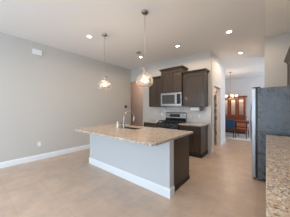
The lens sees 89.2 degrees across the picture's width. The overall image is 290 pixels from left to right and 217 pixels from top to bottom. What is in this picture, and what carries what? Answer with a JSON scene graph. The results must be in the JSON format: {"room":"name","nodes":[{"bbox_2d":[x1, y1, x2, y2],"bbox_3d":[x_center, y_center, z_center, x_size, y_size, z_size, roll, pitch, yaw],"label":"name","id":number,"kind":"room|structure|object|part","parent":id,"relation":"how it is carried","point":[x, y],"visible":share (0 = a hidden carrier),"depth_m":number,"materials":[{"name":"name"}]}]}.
{"room":"kitchen","nodes":[
{"label":"kitchen","id":0,"kind":"room"},
{"bbox_2d":[0,32,130,161],"bbox_3d":[-3.465,-0.190,3.304,0.150,3.120,8.700,0,0,39],"label":"wall","id":1,"kind":"structure","parent":0,"point":[44,98],"depth_m":4.15,"materials":[{"name":"grey paint"}]},
{"bbox_2d":[32,48,41,55],"bbox_3d":[-2.852,-1.490,3.894,0.047,0.140,0.210,0,0,39],"label":"door chime","id":2,"kind":"object","parent":1,"relation":"attached to","point":[34,51],"visible":1,"depth_m":3.87,"materials":[{"name":"white plastic"}]},
{"bbox_2d":[0,144,89,167],"bbox_3d":[-3.401,1.302,3.252,0.016,0.135,8.700,0,0,39],"label":"baseboard","id":3,"kind":"structure","parent":1,"relation":"attached to","point":[65,151],"depth_m":3.96,"materials":[{"name":"white wood"}]},
{"bbox_2d":[0,0,265,79],"bbox_3d":[0.400,-1.810,3.634,10.400,0.120,14.520,0,0,39],"label":"ceiling","id":4,"kind":"structure","parent":0,"point":[199,26],"depth_m":3.21,"materials":[{"name":"white paint"}]},
{"bbox_2d":[98,33,110,89],"bbox_3d":[-0.956,-1.090,3.481,0.308,1.320,0.308,0,0,39],"label":"pendant light","id":5,"kind":"object","parent":4,"relation":"hanging from","point":[104,35],"visible":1,"depth_m":3.48,"materials":[{"name":"silver metal"}]},
{"bbox_3d":[-0.956,-1.250,3.481,0.008,0.940,0.008,0,0,-28],"label":"cord","id":6,"kind":"part","parent":5,"relation":"part of","materials":[{"name":"silver metal"}]},
{"bbox_2d":[136,9,152,87],"bbox_3d":[-0.002,-1.065,2.657,0.308,1.370,0.308,0,0,39],"label":"pendant light","id":7,"kind":"object","parent":4,"relation":"hanging from","point":[144,12],"visible":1,"depth_m":2.64,"materials":[{"name":"silver metal"}]},
{"bbox_2d":[224,30,233,33],"bbox_3d":[1.919,-1.744,3.355,0.190,0.009,0.190,0,0,39],"label":"recessed light","id":8,"kind":"object","parent":4,"relation":"in","point":[227,31],"visible":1,"depth_m":3.35,"materials":[{"name":"white"}]},
{"bbox_2d":[225,72,237,99],"bbox_3d":[4.145,-1.080,7.085,0.575,1.340,0.587,0,0,39],"label":"chandelier","id":9,"kind":"object","parent":4,"relation":"hanging from","point":[231,95],"visible":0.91,"depth_m":7.08,"materials":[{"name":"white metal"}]},
{"bbox_2d":[0,132,265,216],"bbox_3d":[0.400,1.430,3.634,10.400,0.120,14.520,0,0,39],"label":"floor","id":10,"kind":"structure","parent":0,"point":[221,183],"depth_m":2.46,"materials":[{"name":"tile"}]},
{"bbox_2d":[89,134,189,198],"bbox_3d":[-0.255,0.932,3.275,2.317,0.875,0.826,0,0,39],"label":"kitchen island","id":11,"kind":"object","parent":10,"relation":"on","point":[162,169],"visible":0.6,"depth_m":2.63,"materials":[{"name":"grey paint"}]},
{"bbox_3d":[-0.512,1.298,2.962,2.317,0.145,0.016,0,0,39],"label":"baseboard","id":12,"kind":"part","parent":11,"relation":"part of","materials":[{"name":"white wood"}]},
{"bbox_2d":[75,124,192,145],"bbox_3d":[-0.398,0.474,3.164,2.405,0.039,1.340,0,0,39],"label":"island countertop","id":13,"kind":"structure","parent":11,"relation":"on","point":[148,136],"depth_m":2.67,"materials":[{"name":"stone"}]},
{"bbox_2d":[123,111,134,128],"bbox_3d":[-0.371,0.260,3.379,0.133,0.390,0.296,0,0,39],"label":"faucet","id":14,"kind":"object","parent":13,"relation":"on","point":[124,125],"visible":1,"depth_m":3.31,"materials":[{"name":"silver metal"}]},
{"bbox_3d":[0.423,1.298,2.288,0.016,0.145,0.130,0,0,39],"label":"baseboard","id":15,"kind":"part","parent":11,"relation":"part of","materials":[{"name":"white wood"}]},
{"bbox_3d":[0.643,0.902,2.631,0.020,0.815,0.680,0,0,39],"label":"panel","id":16,"kind":"part","parent":11,"relation":"part of","materials":[{"name":"brown wood"}]},
{"bbox_2d":[144,122,156,127],"bbox_3d":[0.374,0.932,5.369,0.595,0.875,0.606,0,0,39],"label":"base cabinet","id":17,"kind":"object","parent":10,"relation":"on","point":[146,124],"visible":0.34,"depth_m":5.15,"materials":[{"name":"brown wood"}]},
{"bbox_2d":[143,120,161,122],"bbox_3d":[0.358,0.474,5.363,0.618,0.039,0.637,0,0,39],"label":"countertop","id":18,"kind":"structure","parent":17,"relation":"on","point":[149,121],"depth_m":5.15,"materials":[{"name":"stone"}]},
{"bbox_2d":[157,112,186,129],"bbox_3d":[0.875,0.738,4.880,0.774,1.205,0.671,0,0,39],"label":"range","id":19,"kind":"object","parent":10,"relation":"on","point":[173,119],"visible":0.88,"depth_m":4.88,"materials":[{"name":"black metal"}]},
{"bbox_3d":[0.710,0.532,4.680,0.774,0.135,0.070,0,0,39],"label":"control panel","id":20,"kind":"part","parent":19,"relation":"part of","materials":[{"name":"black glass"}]},
{"bbox_3d":[1.048,0.390,5.090,0.766,0.129,0.008,0,0,39],"label":"backguard panel","id":21,"kind":"part","parent":19,"relation":"part of","materials":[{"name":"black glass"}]},
{"bbox_2d":[179,125,207,157],"bbox_3d":[1.477,0.932,4.461,0.662,0.875,0.606,0,0,39],"label":"base cabinet","id":22,"kind":"object","parent":10,"relation":"on","point":[198,141],"visible":0.6,"depth_m":4.17,"materials":[{"name":"brown wood"}]},
{"bbox_3d":[1.286,0.590,4.238,0.642,0.160,0.020,0,0,39],"label":"drawer","id":23,"kind":"part","parent":22,"relation":"part of","materials":[{"name":"brown wood"}]},
{"bbox_2d":[179,122,208,126],"bbox_3d":[1.477,0.474,4.442,0.693,0.039,0.637,0,0,39],"label":"countertop","id":24,"kind":"structure","parent":22,"relation":"on","point":[185,123],"depth_m":4.28,"materials":[{"name":"stone"}]},
{"bbox_3d":[1.411,0.970,4.136,0.319,0.570,0.020,0,0,39],"label":"door","id":25,"kind":"part","parent":22,"relation":"part of","materials":[{"name":"brown wood"}]},
{"bbox_3d":[1.481,1.320,4.466,0.662,0.100,0.580,0,0,39],"label":"molding","id":26,"kind":"part","parent":22,"relation":"part of","materials":[{"name":"black wood"}]},
{"bbox_2d":[225,96,247,133],"bbox_3d":[5.140,0.335,8.520,1.290,2.070,0.510,0,0,39],"label":"china cabinet","id":27,"kind":"object","parent":10,"relation":"on","point":[235,109],"visible":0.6,"depth_m":8.41,"materials":[{"name":"brown wood"}]},
{"bbox_3d":[5.040,-0.077,8.399,0.375,0.985,0.025,0,0,39],"label":"glass door","id":28,"kind":"part","parent":27,"relation":"part of","materials":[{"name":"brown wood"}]},
{"bbox_3d":[5.295,-0.077,8.709,1.090,1.005,0.020,0,0,39],"label":"panel","id":29,"kind":"part","parent":27,"relation":"part of","materials":[{"name":"beige"}]},
{"bbox_3d":[5.336,-0.077,8.155,0.375,0.985,0.025,0,0,39],"label":"glass door","id":30,"kind":"part","parent":27,"relation":"part of","materials":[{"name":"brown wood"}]},
{"bbox_2d":[225,132,250,140],"bbox_3d":[4.416,1.364,7.374,2.150,0.012,1.900,0,0,39],"label":"area rug","id":31,"kind":"object","parent":10,"relation":"on","point":[228,135],"visible":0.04,"depth_m":7.01,"materials":[{"name":"white fabric"}]},
{"bbox_2d":[225,119,234,137],"bbox_3d":[4.046,0.921,7.114,0.510,0.867,0.532,0,0,33],"label":"upholstered chair","id":32,"kind":"object","parent":31,"relation":"on","point":[229,123],"visible":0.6,"depth_m":6.88,"materials":[{"name":"blue fabric"}]},
{"bbox_3d":[3.938,0.690,6.944,0.510,0.405,0.129,0,0,33],"label":"backrest","id":33,"kind":"part","parent":32,"relation":"part of","materials":[{"name":"blue fabric"}]},
{"bbox_2d":[235,121,248,138],"bbox_3d":[4.543,0.972,6.878,0.505,0.767,0.494,0,0,-45],"label":"wooden chair","id":34,"kind":"object","parent":31,"relation":"on","point":[241,125],"visible":0.98,"depth_m":6.74,"materials":[{"name":"brown wood"}]},
{"bbox_3d":[4.398,0.738,6.733,0.055,0.170,0.340,0,0,-45],"label":"backrest","id":35,"kind":"part","parent":34,"relation":"part of","materials":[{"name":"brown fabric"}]},
{"bbox_2d":[235,120,251,131],"bbox_3d":[4.593,0.984,7.643,1.780,0.748,0.800,0,0,39],"label":"dining table","id":36,"kind":"object","parent":31,"relation":"on","point":[247,121],"visible":0.09,"depth_m":7.36,"materials":[{"name":"brown wood"}]},
{"bbox_2d":[249,86,289,180],"bbox_3d":[2.662,0.479,2.964,0.915,1.782,0.920,0,0,39],"label":"refrigerator","id":37,"kind":"object","parent":10,"relation":"on","point":[270,106],"visible":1,"depth_m":2.72,"materials":[{"name":"black metal"}]},
{"bbox_3d":[2.307,0.270,3.187,0.083,0.972,0.026,0,0,39],"label":"handle","id":38,"kind":"part","parent":37,"relation":"part of","materials":[{"name":"silver metal"}]},
{"bbox_3d":[2.242,0.469,3.010,0.068,1.713,0.457,0,0,39],"label":"door","id":39,"kind":"part","parent":37,"relation":"part of","materials":[{"name":"silver metal"}]},
{"bbox_3d":[0.605,0.933,0.212,0.648,0.875,0.776,0,0,39],"label":"base cabinet","id":40,"kind":"object","parent":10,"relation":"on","visible":0},
{"bbox_2d":[266,135,289,216],"bbox_3d":[1.340,0.474,1.112,0.656,0.039,3.180,0,0,39],"label":"countertop","id":41,"kind":"structure","parent":40,"relation":"on","point":[277,147],"depth_m":0.98,"materials":[{"name":"stone"}]},
{"bbox_2d":[131,81,142,125],"bbox_3d":[-0.024,-0.190,7.997,3.800,3.120,0.120,0,0,39],"label":"wall","id":42,"kind":"structure","parent":0,"point":[136,91],"depth_m":8.25,"materials":[{"name":"beige paint"}]},
{"bbox_2d":[131,51,211,153],"bbox_3d":[0.658,-0.190,5.628,3.564,3.120,0.152,0,0,39],"label":"wall","id":43,"kind":"structure","parent":0,"point":[201,60],"depth_m":5.04,"materials":[{"name":"grey paint"}]},
{"bbox_2d":[147,76,166,106],"bbox_3d":[0.436,-0.603,5.463,0.640,1.085,0.381,0,0,39],"label":"upper cabinet","id":44,"kind":"object","parent":43,"relation":"attached to","point":[155,93],"visible":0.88,"depth_m":5.33,"materials":[{"name":"brown wood"}]},
{"bbox_3d":[0.265,-0.559,5.441,0.286,0.990,0.020,0,0,39],"label":"door","id":45,"kind":"part","parent":44,"relation":"part of","materials":[{"name":"brown wood"}]},
{"bbox_3d":[0.436,-1.107,5.463,0.640,0.075,0.381,0,0,39],"label":"crown molding","id":46,"kind":"part","parent":44,"relation":"part of","materials":[{"name":"brown wood"}]},
{"bbox_3d":[0.489,-0.559,5.257,0.286,0.990,0.020,0,0,39],"label":"door","id":47,"kind":"part","parent":44,"relation":"part of","materials":[{"name":"brown wood"}]},
{"bbox_2d":[159,65,188,92],"bbox_3d":[0.959,-0.932,4.981,0.880,0.805,0.461,0,0,39],"label":"upper cabinet","id":48,"kind":"object","parent":43,"relation":"attached to","point":[171,78],"visible":0.98,"depth_m":4.80,"materials":[{"name":"brown wood"}]},
{"bbox_3d":[0.706,-0.889,4.975,0.379,0.710,0.020,0,0,39],"label":"door","id":49,"kind":"part","parent":48,"relation":"part of","materials":[{"name":"brown wood"}]},
{"bbox_2d":[161,92,182,105],"bbox_3d":[0.960,-0.300,4.981,0.762,0.430,0.460,0,0,39],"label":"microwave","id":50,"kind":"object","parent":48,"relation":"attached to","point":[167,99],"visible":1,"depth_m":4.80,"materials":[{"name":"silver metal"}]},
{"bbox_3d":[0.779,-0.300,4.908,0.577,0.430,0.030,0,0,39],"label":"door","id":51,"kind":"part","parent":50,"relation":"part of","materials":[{"name":"silver metal"}]},
{"bbox_3d":[1.075,-0.300,4.665,0.182,0.430,0.030,0,0,39],"label":"control panel","id":52,"kind":"part","parent":50,"relation":"part of","materials":[{"name":"silver metal"}]},
{"bbox_3d":[0.959,-1.298,4.981,0.880,0.075,0.461,0,0,39],"label":"crown molding","id":53,"kind":"part","parent":48,"relation":"part of","materials":[{"name":"brown wood"}]},
{"bbox_3d":[1.001,-0.889,4.732,0.379,0.710,0.020,0,0,39],"label":"door","id":54,"kind":"part","parent":48,"relation":"part of","materials":[{"name":"brown wood"}]},
{"bbox_2d":[182,68,209,106],"bbox_3d":[1.565,-0.603,4.534,0.725,1.085,0.381,0,0,39],"label":"upper cabinet","id":55,"kind":"object","parent":43,"relation":"attached to","point":[195,82],"visible":1,"depth_m":4.42,"materials":[{"name":"brown wood"}]},
{"bbox_3d":[1.464,-0.559,4.455,0.662,0.990,0.020,0,0,39],"label":"door","id":56,"kind":"part","parent":55,"relation":"part of","materials":[{"name":"brown wood"}]},
{"bbox_3d":[1.565,-1.107,4.534,0.725,0.075,0.381,0,0,39],"label":"crown molding","id":57,"kind":"part","parent":55,"relation":"part of","materials":[{"name":"brown wood"}]},
{"bbox_2d":[190,106,202,110],"bbox_3d":[1.577,0.012,4.530,0.400,0.144,0.132,0,0,39],"label":"paper towel holder","id":58,"kind":"object","parent":55,"relation":"attached to","point":[201,107],"visible":0.9,"depth_m":4.46,"materials":[{"name":"white paper"}]},
{"bbox_2d":[214,88,216,141],"bbox_3d":[2.416,-0.190,6.624,1.874,3.120,0.120,0,0,39],"label":"wall","id":59,"kind":"structure","parent":0,"point":[215,89],"depth_m":6.12,"materials":[{"name":"white paint"}]},
{"bbox_2d":[212,52,224,147],"bbox_3d":[2.630,-0.190,5.315,0.120,3.120,1.870,0,0,39],"label":"wall","id":60,"kind":"structure","parent":0,"point":[218,68],"depth_m":5.38,"materials":[{"name":"white paint"}]},
{"bbox_2d":[213,82,220,151],"bbox_3d":[2.455,0.278,4.992,0.020,2.185,1.060,0,0,39],"label":"trim","id":61,"kind":"structure","parent":60,"relation":"attached to","point":[214,84],"depth_m":4.78,"materials":[{"name":"white wood"}]},
{"bbox_2d":[225,76,263,126],"bbox_3d":[6.044,-0.190,8.210,7.300,3.120,0.120,0,0,39],"label":"wall","id":62,"kind":"structure","parent":0,"point":[241,86],"depth_m":8.36,"materials":[{"name":"white paint"}]},
{"bbox_2d":[264,32,289,87],"bbox_3d":[4.626,-0.190,3.284,3.028,3.120,1.850,0,0,39],"label":"wall","id":63,"kind":"structure","parent":0,"point":[276,47],"depth_m":3.40,"materials":[{"name":"grey paint"}]},
{"bbox_2d":[265,0,289,36],"bbox_3d":[0.426,-1.725,0.005,0.668,0.050,8.550,0,0,39],"label":"wall","id":64,"kind":"structure","parent":0,"point":[277,12],"depth_m":2.75,"materials":[{"name":"white paint"}]},
{"bbox_3d":[0.738,-0.190,-0.251,0.140,3.120,8.550,0,0,39],"label":"wall","id":65,"kind":"structure","parent":0,"visible":0},
{"bbox_2d":[284,46,289,85],"bbox_3d":[2.914,-0.748,2.782,0.345,0.635,1.090,0,0,39],"label":"upper cabinet","id":66,"kind":"object","parent":65,"relation":"attached to","point":[287,58],"visible":0.85,"depth_m":3.08,"materials":[{"name":"brown wood"}]},
{"bbox_3d":[2.914,-1.028,2.782,0.345,0.075,1.090,0,0,39],"label":"crown molding","id":67,"kind":"part","parent":66,"relation":"part of","materials":[{"name":"brown wood"}]},
{"bbox_3d":[3.012,-0.710,3.071,0.020,0.540,0.511,0,0,39],"label":"door","id":68,"kind":"part","parent":66,"relation":"part of","materials":[{"name":"brown wood"}]}
]}

